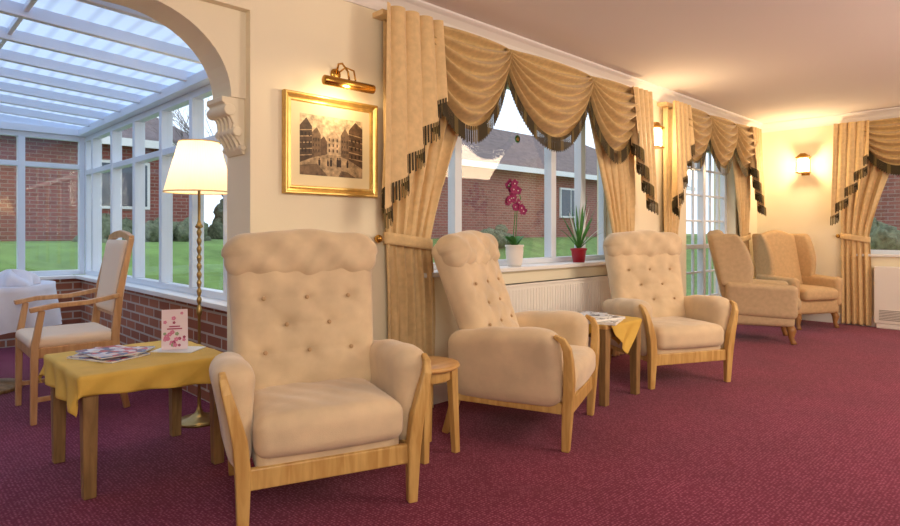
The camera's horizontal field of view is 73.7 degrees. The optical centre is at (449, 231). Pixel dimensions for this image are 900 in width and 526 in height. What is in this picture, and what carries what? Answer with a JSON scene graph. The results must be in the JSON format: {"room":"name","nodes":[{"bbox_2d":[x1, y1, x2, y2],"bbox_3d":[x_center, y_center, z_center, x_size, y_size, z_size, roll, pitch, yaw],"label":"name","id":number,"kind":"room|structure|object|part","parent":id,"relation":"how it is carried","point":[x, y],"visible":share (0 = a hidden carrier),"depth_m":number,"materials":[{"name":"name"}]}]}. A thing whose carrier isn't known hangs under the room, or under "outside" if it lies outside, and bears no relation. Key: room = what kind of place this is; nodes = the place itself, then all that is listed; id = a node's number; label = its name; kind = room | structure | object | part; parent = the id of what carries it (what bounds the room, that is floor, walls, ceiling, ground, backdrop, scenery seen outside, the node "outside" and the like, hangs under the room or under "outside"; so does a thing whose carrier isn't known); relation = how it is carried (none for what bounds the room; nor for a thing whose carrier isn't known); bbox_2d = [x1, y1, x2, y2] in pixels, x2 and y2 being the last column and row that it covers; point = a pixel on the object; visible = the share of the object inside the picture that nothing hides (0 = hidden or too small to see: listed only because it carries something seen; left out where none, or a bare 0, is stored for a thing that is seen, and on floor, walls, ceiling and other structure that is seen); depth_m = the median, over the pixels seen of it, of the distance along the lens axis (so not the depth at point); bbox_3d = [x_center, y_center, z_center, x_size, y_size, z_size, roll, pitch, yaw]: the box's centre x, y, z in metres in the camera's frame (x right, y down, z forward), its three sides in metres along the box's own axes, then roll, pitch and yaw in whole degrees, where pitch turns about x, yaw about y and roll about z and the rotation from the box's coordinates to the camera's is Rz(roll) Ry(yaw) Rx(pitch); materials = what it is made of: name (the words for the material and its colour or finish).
{"room":"care facility","nodes":[
{"label":"care facility","id":0,"kind":"room"},
{"bbox_2d":[0,0,203,126],"bbox_3d":[-3.970,-1.231,3.503,4.420,0.265,4.280,0,0,-44],"label":"roof","id":1,"kind":"structure","parent":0,"point":[72,8],"depth_m":3.81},
{"bbox_2d":[0,0,209,136],"bbox_3d":[-3.924,-1.181,3.512,4.302,0.362,4.230,0,0,-44],"label":"rafters","id":2,"kind":"object","parent":1,"relation":"attached to","point":[188,82],"visible":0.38,"depth_m":4.20,"materials":[{"name":"white plastic"}]},
{"bbox_2d":[0,279,226,402],"bbox_3d":[-3.902,0.800,3.534,4.360,0.640,4.230,0,0,-44],"label":"wall","id":3,"kind":"structure","parent":0,"point":[141,316],"depth_m":4.84,"materials":[{"name":"brick"}]},
{"bbox_2d":[39,274,226,311],"bbox_3d":[-3.905,0.463,3.559,4.390,0.035,4.270,0,0,-44],"label":"sill","id":4,"kind":"structure","parent":3,"relation":"on","point":[212,303],"depth_m":4.44,"materials":[{"name":"white"}]},
{"bbox_2d":[0,129,84,275],"bbox_3d":[-5.368,-0.278,4.898,4.170,1.445,0.086,0,0,-44],"label":"frame","id":5,"kind":"object","parent":4,"relation":"on","point":[20,163],"visible":0.85,"depth_m":6.04,"materials":[{"name":"white plastic"}]},
{"bbox_2d":[85,84,226,300],"bbox_3d":[-2.402,-0.278,4.896,0.086,1.445,4.080,0,0,-44],"label":"frame","id":6,"kind":"object","parent":4,"relation":"on","point":[94,169],"visible":0.54,"depth_m":5.11,"materials":[{"name":"white plastic"}]},
{"bbox_2d":[101,0,245,98],"bbox_3d":[-1.941,-0.900,2.340,2.296,0.440,0.220,0,0,-44],"label":"wall","id":7,"kind":"structure","parent":0,"point":[216,34],"depth_m":2.99,"materials":[{"name":"beige paint"}]},
{"bbox_2d":[0,320,899,525],"bbox_3d":[0.795,1.170,3.357,11.830,0.100,10.950,0,0,-44],"label":"floor","id":8,"kind":"structure","parent":0,"point":[807,432],"depth_m":2.89,"materials":[{"name":"red carpet"}]},
{"bbox_2d":[0,280,61,394],"bbox_3d":[-3.302,0.747,4.236,0.993,0.746,0.965,0,0,-44],"label":"dining table","id":9,"kind":"object","parent":8,"relation":"on","point":[9,312],"visible":0.56,"depth_m":4.09,"materials":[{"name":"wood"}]},
{"bbox_2d":[0,269,40,286],"bbox_3d":[-3.071,0.316,4.206,0.306,0.112,0.303,0,0,-22],"label":"linens","id":10,"kind":"object","parent":9,"relation":"on","point":[9,277],"visible":1,"depth_m":4.13,"materials":[{"name":"white fabric"}]},
{"bbox_2d":[14,230,133,425],"bbox_3d":[-2.411,0.555,3.859,0.571,1.135,0.608,0,0,-43],"label":"armchair","id":11,"kind":"object","parent":8,"relation":"on","point":[38,341],"visible":0.93,"depth_m":3.80,"materials":[{"name":"brown wood"}]},
{"bbox_2d":[38,340,223,499],"bbox_3d":[-1.522,0.858,2.914,0.709,0.524,0.709,0,0,-44],"label":"side table","id":12,"kind":"object","parent":8,"relation":"on","point":[70,381],"visible":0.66,"depth_m":2.70,"materials":[{"name":"yellow fabric"}]},
{"bbox_2d":[66,353,150,362],"bbox_3d":[-1.629,0.592,2.868,0.292,0.008,0.212,0,0,21],"label":"magazine","id":13,"kind":"object","parent":12,"relation":"on","point":[122,358],"visible":0.57,"depth_m":2.79,"materials":[{"name":"white paper"}]},
{"bbox_2d":[72,346,154,356],"bbox_3d":[-1.636,0.584,2.932,0.292,0.007,0.212,0,0,-4],"label":"magazine","id":14,"kind":"object","parent":13,"relation":"on","point":[143,348],"visible":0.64,"depth_m":2.96,"materials":[{"name":"white paper"}]},
{"bbox_2d":[75,345,145,359],"bbox_3d":[-1.636,0.577,2.890,0.282,0.006,0.202,0,0,38],"label":"magazine","id":15,"kind":"object","parent":14,"relation":"on","point":[113,351],"visible":1,"depth_m":2.88,"materials":[{"name":"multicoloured paper"}]},
{"bbox_2d":[150,346,205,352],"bbox_3d":[-1.373,0.594,3.035,0.212,0.004,0.152,0,0,6],"label":"leaflet","id":16,"kind":"object","parent":12,"relation":"on","point":[190,349],"visible":0.79,"depth_m":3.00,"materials":[{"name":"white paper"}]},
{"bbox_2d":[161,309,187,349],"bbox_3d":[-1.396,0.491,3.046,0.120,0.200,0.057,0,0,-20],"label":"greeting card","id":17,"kind":"object","parent":16,"relation":"on","point":[174,328],"visible":1,"depth_m":3.03,"materials":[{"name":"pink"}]},
{"bbox_2d":[162,139,226,427],"bbox_3d":[-1.484,0.293,3.549,0.394,1.654,0.394,0,0,-44],"label":"floor lamp","id":18,"kind":"object","parent":8,"relation":"on","point":[198,167],"visible":0.9,"depth_m":3.45,"materials":[{"name":"gold metal"}]},
{"bbox_3d":[-1.484,-0.383,3.549,0.394,0.302,0.394,0,0,-44],"label":"shade trim","id":19,"kind":"part","parent":18,"relation":"part of","materials":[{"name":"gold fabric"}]},
{"bbox_3d":[-1.484,-0.383,3.549,0.386,0.295,0.386,0,0,-44],"label":"lamp shade","id":20,"kind":"part","parent":18,"relation":"part of","materials":[{"name":"white fabric"}]},
{"bbox_2d":[209,229,431,525],"bbox_3d":[-0.591,0.554,2.626,0.870,1.140,0.711,0,0,-25],"label":"armchair","id":21,"kind":"object","parent":8,"relation":"on","point":[305,390],"visible":1,"depth_m":2.61,"materials":[{"name":"beige fabric"}]},
{"bbox_3d":[-0.588,0.820,2.619,0.834,0.608,0.680,0,0,-25],"label":"wood frame","id":22,"kind":"part","parent":21,"relation":"part of","materials":[{"name":"brown wood"}]},
{"bbox_2d":[252,377,402,458],"bbox_3d":[-0.563,0.756,2.568,0.590,0.184,0.582,0,0,-25],"label":"seat cushion","id":23,"kind":"object","parent":21,"relation":"on","point":[296,417],"depth_m":2.36,"materials":[{"name":"beige fabric"}]},
{"bbox_2d":[420,356,459,464],"bbox_3d":[-0.121,0.892,3.056,0.344,0.458,0.344,0,0,-44],"label":"round side table","id":24,"kind":"object","parent":8,"relation":"on","point":[443,369],"visible":0.39,"depth_m":3.03,"materials":[{"name":"brown wood"}]},
{"bbox_2d":[432,230,599,452],"bbox_3d":[0.393,0.556,3.512,0.839,1.135,0.870,0,0,24],"label":"armchair","id":25,"kind":"object","parent":8,"relation":"on","point":[534,360],"visible":1,"depth_m":3.25,"materials":[{"name":"beige fabric"}]},
{"bbox_3d":[0.427,0.820,3.497,0.748,0.608,0.834,0,0,24],"label":"wood frame","id":26,"kind":"part","parent":25,"relation":"part of","materials":[{"name":"brown wood"}]},
{"bbox_2d":[562,345,595,391],"bbox_3d":[0.484,0.756,3.472,0.640,0.184,0.590,0,0,24],"label":"seat cushion","id":27,"kind":"object","parent":25,"relation":"on","point":[584,357],"depth_m":3.31,"materials":[{"name":"beige fabric"}]},
{"bbox_2d":[577,311,641,406],"bbox_3d":[0.988,0.858,4.172,0.573,0.524,0.596,0,0,-44],"label":"side table","id":28,"kind":"object","parent":8,"relation":"on","point":[628,331],"visible":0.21,"depth_m":3.93,"materials":[{"name":"brown wood"}]},
{"bbox_2d":[588,319,622,325],"bbox_3d":[0.951,0.587,4.020,0.362,0.018,0.282,0,0,26],"label":"newspaper","id":29,"kind":"object","parent":28,"relation":"on","point":[612,322],"visible":0.29,"depth_m":3.86,"materials":[{"name":"white paper"}]},
{"bbox_2d":[583,311,624,321],"bbox_3d":[0.958,0.570,4.055,0.272,0.014,0.342,0,0,-32],"label":"newspaper","id":30,"kind":"object","parent":29,"relation":"on","point":[611,317],"visible":0.36,"depth_m":3.94,"materials":[{"name":"white paper"}]},
{"bbox_2d":[579,312,608,317],"bbox_3d":[0.916,0.556,4.042,0.292,0.010,0.212,0,0,11],"label":"newspaper","id":31,"kind":"object","parent":30,"relation":"on","point":[593,314],"visible":0.5,"depth_m":4.01,"materials":[{"name":"white paper"}]},
{"bbox_2d":[602,230,738,389],"bbox_3d":[1.660,0.554,4.672,0.870,1.140,0.711,0,0,-18],"label":"armchair","id":32,"kind":"object","parent":8,"relation":"on","point":[643,266],"visible":0.91,"depth_m":4.68,"materials":[{"name":"beige fabric"}]},
{"bbox_3d":[1.662,0.820,4.665,0.834,0.608,0.680,0,0,-18],"label":"wood frame","id":33,"kind":"part","parent":32,"relation":"part of","materials":[{"name":"brown wood"}]},
{"bbox_2d":[652,316,723,349],"bbox_3d":[1.680,0.756,4.611,0.590,0.184,0.582,0,0,-18],"label":"seat cushion","id":34,"kind":"object","parent":32,"relation":"on","point":[671,332],"depth_m":4.37,"materials":[{"name":"beige fabric"}]},
{"bbox_2d":[707,230,801,344],"bbox_3d":[3.196,0.550,6.365,0.871,1.151,0.751,0,0,22],"label":"wingback chair","id":35,"kind":"object","parent":8,"relation":"on","point":[776,303],"visible":0.94,"depth_m":6.07,"materials":[{"name":"fabric"}]},
{"bbox_2d":[752,230,842,329],"bbox_3d":[4.167,0.550,7.247,0.751,1.151,0.789,0,0,-16],"label":"wingback chair","id":36,"kind":"object","parent":8,"relation":"on","point":[778,255],"visible":0.73,"depth_m":7.31,"materials":[{"name":"fabric"}]},
{"bbox_2d":[874,266,899,329],"bbox_3d":[5.367,0.760,6.645,0.115,0.720,1.100,0,0,-44],"label":"heater","id":37,"kind":"object","parent":8,"relation":"on","point":[886,278],"visible":1,"depth_m":6.91,"materials":[{"name":"white metal"}]},
{"bbox_2d":[879,310,899,321],"bbox_3d":[5.328,0.962,6.607,0.007,0.116,1.000,0,0,-44],"label":"grille","id":38,"kind":"object","parent":37,"relation":"attached to","point":[884,315],"depth_m":6.89,"materials":[{"name":"grey metal"}]},
{"bbox_2d":[200,0,756,385],"bbox_3d":[-0.016,-0.155,4.186,11.830,2.550,0.270,0,0,-44],"label":"wall","id":39,"kind":"structure","parent":0,"point":[291,44],"depth_m":3.30,"materials":[{"name":"beige paint"}]},
{"bbox_2d":[206,96,245,157],"bbox_3d":[-1.159,-0.538,3.097,0.120,0.284,0.220,0,0,-44],"label":"corbel","id":40,"kind":"object","parent":39,"relation":"attached to","point":[228,113],"visible":1,"depth_m":3.06,"materials":[{"name":"beige paint"}]},
{"bbox_2d":[282,89,377,197],"bbox_3d":[-0.653,-0.475,3.350,0.610,0.544,0.033,0,0,-44],"label":"framed picture","id":41,"kind":"object","parent":39,"relation":"attached to","point":[330,145],"visible":1,"depth_m":3.33,"materials":[{"name":"gold"}]},
{"bbox_2d":[300,113,361,178],"bbox_3d":[-0.658,-0.475,3.355,0.410,0.330,0.001,0,0,-44],"label":"print","id":42,"kind":"object","parent":41,"relation":"attached to","point":[330,144],"depth_m":3.35},
{"bbox_2d":[322,63,375,93],"bbox_3d":[-0.592,-0.860,3.323,0.330,0.162,0.172,0,0,-44],"label":"picture light","id":43,"kind":"object","parent":39,"relation":"attached to","point":[335,80],"visible":1,"depth_m":3.28,"materials":[{"name":"gold metal"}]},
{"bbox_2d":[424,259,605,277],"bbox_3d":[0.656,0.275,4.801,2.650,0.030,0.330,0,0,-44],"label":"sill","id":44,"kind":"structure","parent":39,"relation":"attached to","point":[538,266],"depth_m":4.75,"materials":[{"name":"white"}]},
{"bbox_2d":[503,179,526,266],"bbox_3d":[0.475,-0.069,4.540,0.293,0.658,0.158,0,0,-44],"label":"orchid plant","id":45,"kind":"object","parent":44,"relation":"on","point":[514,252],"visible":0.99,"depth_m":4.51,"materials":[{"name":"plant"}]},
{"bbox_3d":[0.490,0.179,4.563,0.146,0.162,0.146,0,0,-44],"label":"white pot","id":46,"kind":"part","parent":45,"relation":"part of","materials":[{"name":"beige ceramic"}]},
{"bbox_2d":[561,198,600,261],"bbox_3d":[1.142,-0.051,5.133,0.456,0.623,0.312,0,0,-25],"label":"plant","id":47,"kind":"object","parent":44,"relation":"on","point":[578,254],"visible":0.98,"depth_m":5.14,"materials":[{"name":"green leaf"},{"name":"red glazed ceramic"}]},
{"bbox_3d":[1.113,0.200,5.185,0.144,0.120,0.144,0,0,-44],"label":"red pot","id":48,"kind":"part","parent":47,"relation":"part of","materials":[{"name":"red ceramic"}]},
{"bbox_2d":[372,2,658,228],"bbox_3d":[0.703,-0.660,4.531,3.213,1.290,0.240,0,0,-44],"label":"swag valance","id":49,"kind":"object","parent":39,"relation":"attached to","point":[430,64],"visible":1,"depth_m":3.97,"materials":[{"name":"fabric"}]},
{"bbox_2d":[374,20,457,407],"bbox_3d":[-0.079,-0.076,3.860,0.974,2.369,0.104,0,0,-44],"label":"curtain","id":50,"kind":"object","parent":49,"relation":"hanging from","point":[408,241],"visible":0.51,"depth_m":3.72,"materials":[{"name":"beige fabric"}]},
{"bbox_2d":[588,107,635,355],"bbox_3d":[1.443,-0.076,5.349,0.928,2.369,0.103,0,0,-44],"label":"curtain","id":51,"kind":"object","parent":49,"relation":"hanging from","point":[618,180],"visible":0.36,"depth_m":5.40,"materials":[{"name":"beige fabric"}]},
{"bbox_2d":[433,82,605,269],"bbox_3d":[0.589,-0.460,4.869,2.450,1.440,0.076,0,0,-44],"label":"frame","id":52,"kind":"object","parent":39,"relation":"attached to","point":[455,165],"visible":0.28,"depth_m":5.11,"materials":[{"name":"white plastic"}]},
{"bbox_2d":[433,355,612,404],"bbox_3d":[1.560,1.060,5.526,7.162,0.120,0.018,0,0,-44],"label":"baseboard","id":53,"kind":"structure","parent":39,"relation":"attached to","point":[440,394],"depth_m":3.93,"materials":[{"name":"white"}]},
{"bbox_2d":[344,0,762,127],"bbox_3d":[0.017,-1.375,3.960,11.560,0.110,0.100,0,0,-44],"label":"crown molding","id":54,"kind":"structure","parent":39,"relation":"attached to","point":[452,19],"depth_m":4.60,"materials":[{"name":"white paint"}]},
{"bbox_2d":[505,275,611,346],"bbox_3d":[0.789,0.750,4.700,1.800,0.740,0.078,0,0,-44],"label":"radiator","id":55,"kind":"object","parent":39,"relation":"attached to","point":[589,293],"visible":0.37,"depth_m":4.76,"materials":[{"name":"white metal"}]},
{"bbox_2d":[654,122,664,148],"bbox_3d":[1.966,-0.923,5.814,0.143,0.270,0.172,0,0,-44],"label":"wall light","id":56,"kind":"object","parent":39,"relation":"attached to","point":[657,127],"visible":0.38,"depth_m":5.75,"materials":[{"name":"gold metal"}]},
{"bbox_3d":[1.980,-0.910,5.800,0.109,0.167,0.100,0,0,-44],"label":"lantern glass","id":57,"kind":"part","parent":56,"relation":"part of","materials":[{"name":"beige glass"}]},
{"bbox_2d":[686,146,726,296],"bbox_3d":[2.980,0.045,7.108,1.400,2.150,0.076,0,0,-44],"label":"frame","id":58,"kind":"object","parent":39,"relation":"attached to","point":[701,245],"visible":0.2,"depth_m":7.10,"materials":[{"name":"white plastic"}]},
{"bbox_2d":[657,100,765,219],"bbox_3d":[3.034,-0.710,6.809,2.473,1.191,0.240,0,0,-44],"label":"swag valance","id":59,"kind":"object","parent":39,"relation":"attached to","point":[693,128],"visible":1,"depth_m":6.61,"materials":[{"name":"fabric"}]},
{"bbox_2d":[663,107,683,234],"bbox_3d":[2.340,-0.076,6.226,0.641,2.368,0.103,0,0,-44],"label":"curtain","id":60,"kind":"object","parent":59,"relation":"hanging from","point":[671,221],"visible":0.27,"depth_m":6.08,"materials":[{"name":"beige fabric"}]},
{"bbox_2d":[732,152,750,252],"bbox_3d":[3.632,-0.076,7.478,0.103,2.368,0.683,0,0,43],"label":"curtain","id":61,"kind":"object","parent":59,"relation":"hanging from","point":[742,183],"visible":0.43,"depth_m":7.48,"materials":[{"name":"beige fabric"}]},
{"bbox_2d":[422,0,899,122],"bbox_3d":[2.254,-1.505,1.721,12.030,0.150,6.970,0,0,-44],"label":"ceiling","id":62,"kind":"structure","parent":0,"point":[762,61],"depth_m":4.58,"materials":[{"name":"white paint"}]},
{"bbox_2d":[757,125,899,315],"bbox_3d":[6.483,-0.155,5.806,0.270,2.550,6.500,0,0,-44],"label":"wall","id":63,"kind":"structure","parent":0,"point":[795,203],"depth_m":7.62,"materials":[{"name":"beige paint"}]},
{"bbox_2d":[795,153,810,175],"bbox_3d":[4.459,-0.854,7.561,0.172,0.270,0.143,0,0,-44],"label":"wall light","id":64,"kind":"object","parent":63,"relation":"attached to","point":[804,160],"visible":1,"depth_m":7.52,"materials":[{"name":"gold metal"}]},
{"bbox_3d":[4.444,-0.840,7.547,0.100,0.167,0.109,0,0,-44],"label":"lantern glass","id":65,"kind":"part","parent":64,"relation":"part of","materials":[{"name":"beige glass"}]},
{"bbox_2d":[759,107,899,132],"bbox_3d":[6.351,-1.375,5.677,0.100,0.110,6.500,0,0,-44],"label":"crown molding","id":66,"kind":"structure","parent":63,"relation":"attached to","point":[894,112],"depth_m":7.38,"materials":[{"name":"white paint"}]},
{"bbox_2d":[802,313,875,326],"bbox_3d":[6.387,1.060,5.699,0.018,0.120,6.480,0,0,-44],"label":"baseboard","id":67,"kind":"structure","parent":63,"relation":"attached to","point":[826,317],"depth_m":7.46,"materials":[{"name":"white wood"}]},
{"bbox_2d":[830,117,899,224],"bbox_3d":[5.447,-0.690,6.499,0.240,1.230,2.253,0,0,-44],"label":"swag valance","id":68,"kind":"object","parent":63,"relation":"attached to","point":[854,143],"visible":1,"depth_m":7.04,"materials":[{"name":"fabric"}]},
{"bbox_2d":[836,159,888,325],"bbox_3d":[4.986,-0.076,7.068,0.104,2.368,0.772,0,0,-44],"label":"curtain","id":69,"kind":"object","parent":68,"relation":"hanging from","point":[857,217],"visible":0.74,"depth_m":7.16,"materials":[{"name":"beige fabric"}]},
{"bbox_2d":[856,254,899,256],"bbox_3d":[5.504,0.275,6.772,0.320,0.030,1.490,0,0,-44],"label":"sill","id":70,"kind":"structure","parent":63,"relation":"attached to","point":[869,255],"depth_m":7.00,"materials":[{"name":"white"}]},
{"bbox_2d":[871,250,899,253],"bbox_3d":[5.554,-0.410,6.821,0.076,1.340,1.450,0,0,-44],"label":"frame","id":71,"kind":"object","parent":63,"relation":"attached to","point":[872,251],"visible":0.02,"depth_m":7.15,"materials":[{"name":"white plastic"}]},
{"label":"outside","id":72,"kind":"structure","parent":0,"visible":0},
{"bbox_2d":[0,234,713,295],"bbox_3d":[0.721,0.705,24.297,75.000,1.070,52.000,0,0,-44],"label":"lawn","id":73,"kind":"structure","parent":72,"point":[39,255],"depth_m":9.90,"materials":[{"name":"green plant"}]},
{"bbox_2d":[0,135,188,240],"bbox_3d":[-11.980,-0.555,11.111,12.400,2.650,5.100,0,0,-44],"label":"brick wall","id":74,"kind":"structure","parent":73,"relation":"on","point":[51,195],"depth_m":11.66,"materials":[{"name":"red brick"}]},
{"bbox_2d":[102,162,146,206],"bbox_3d":[-9.441,-1.030,9.944,8.280,0.980,0.020,0,0,-44],"label":"window panes","id":75,"kind":"structure","parent":74,"relation":"in","point":[126,172],"depth_m":12.52,"materials":[{"name":"grey glass"}]},
{"bbox_2d":[102,159,149,209],"bbox_3d":[-9.469,-1.030,9.972,8.400,1.100,0.080,0,0,-44],"label":"window","id":76,"kind":"structure","parent":74,"relation":"in","point":[105,161],"depth_m":12.84,"materials":[{"name":"white plastic"}]},
{"bbox_2d":[122,117,188,142],"bbox_3d":[-11.980,-2.830,11.111,13.100,1.900,5.800,0,0,-44],"label":"tiled roof","id":77,"kind":"structure","parent":74,"relation":"on","point":[150,134],"depth_m":13.15,"materials":[{"name":"tile"}]},
{"bbox_2d":[102,136,177,148],"bbox_3d":[-9.939,-1.840,9.023,13.100,0.160,0.040,0,0,-44],"label":"fascia","id":78,"kind":"object","parent":77,"relation":"attached to","point":[125,141],"depth_m":12.30,"materials":[{"name":"white plastic"}]},
{"bbox_2d":[72,213,210,242],"bbox_3d":[-5.588,0.146,11.109,2.403,0.974,1.068,0,0,-41],"label":"shrub","id":79,"kind":"object","parent":73,"relation":"on","point":[180,229],"visible":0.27,"depth_m":10.93,"materials":[{"name":"green plant"}]},
{"bbox_2d":[146,97,222,196],"bbox_3d":[-5.597,-1.520,12.737,1.926,3.488,1.715,0,0,-44],"label":"bare tree","id":80,"kind":"object","parent":73,"relation":"on","point":[184,124],"visible":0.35,"depth_m":12.75,"materials":[{"name":"brown plant"}]},
{"bbox_2d":[207,199,222,238],"bbox_3d":[-4.822,-0.238,15.303,2.832,1.704,1.495,0,0,-44],"label":"hedge","id":81,"kind":"object","parent":73,"relation":"on","point":[215,230],"visible":0.02,"depth_m":14.27,"materials":[{"name":"green plant"}]},
{"bbox_2d":[479,224,512,247],"bbox_3d":[1.090,0.173,15.888,1.592,0.790,0.922,0,0,-41],"label":"shrub","id":82,"kind":"object","parent":73,"relation":"on","point":[500,230],"visible":0.41,"depth_m":15.68,"materials":[{"name":"green plant"}]},
{"bbox_2d":[431,165,596,238],"bbox_3d":[2.436,-0.580,22.757,16.700,2.700,5.600,0,0,-44],"label":"brick wall","id":83,"kind":"structure","parent":73,"relation":"on","point":[484,191],"depth_m":18.10,"materials":[{"name":"red brick"}]},
{"bbox_2d":[559,188,573,217],"bbox_3d":[5.730,-0.980,22.034,5.800,1.000,0.080,0,0,-44],"label":"window","id":84,"kind":"structure","parent":83,"relation":"in","point":[560,189],"depth_m":20.01,"materials":[{"name":"white plastic"}]},
{"bbox_2d":[562,189,573,215],"bbox_3d":[5.758,-0.980,22.005,5.680,0.880,0.020,0,0,-44],"label":"window panes","id":85,"kind":"structure","parent":83,"relation":"in","point":[566,194],"depth_m":20.24,"materials":[{"name":"grey glass"}]},
{"bbox_2d":[462,128,689,186],"bbox_3d":[2.436,-2.855,22.757,17.400,1.850,6.300,0,0,-44],"label":"tiled roof","id":86,"kind":"structure","parent":83,"relation":"on","point":[500,146],"depth_m":20.17,"materials":[{"name":"tile"}]},
{"bbox_2d":[462,159,695,190],"bbox_3d":[4.652,-1.890,20.490,17.400,0.160,0.040,0,0,-44],"label":"fascia","id":87,"kind":"object","parent":86,"relation":"attached to","point":[464,162],"visible":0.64,"depth_m":17.88,"materials":[{"name":"white plastic"}]},
{"bbox_2d":[869,218,899,249],"bbox_3d":[6.507,0.558,9.240,1.247,1.657,1.901,0,0,35],"label":"shrub","id":88,"kind":"object","parent":73,"relation":"on","point":[883,236],"visible":0.12,"depth_m":8.48,"materials":[{"name":"green plant"}]},
{"bbox_2d":[874,174,899,229],"bbox_3d":[12.076,-0.330,12.323,5.500,3.100,9.000,0,0,-44],"label":"brick wall","id":89,"kind":"structure","parent":73,"relation":"on","point":[888,208],"depth_m":11.85,"materials":[{"name":"red brick"}]},
{"bbox_3d":[0.589,-0.460,4.869,2.396,1.386,0.006,0,0,-44],"label":"glass pane","id":90,"kind":"object","parent":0,"visible":0},
{"bbox_2d":[515,135,519,142],"bbox_3d":[0.538,-0.825,4.771,0.060,0.230,0.007,0,0,-44],"label":"suncatcher","id":91,"kind":"object","parent":90,"relation":"hanging from","point":[517,138],"visible":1,"depth_m":4.77,"materials":[{"name":"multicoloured glass"}]}
]}

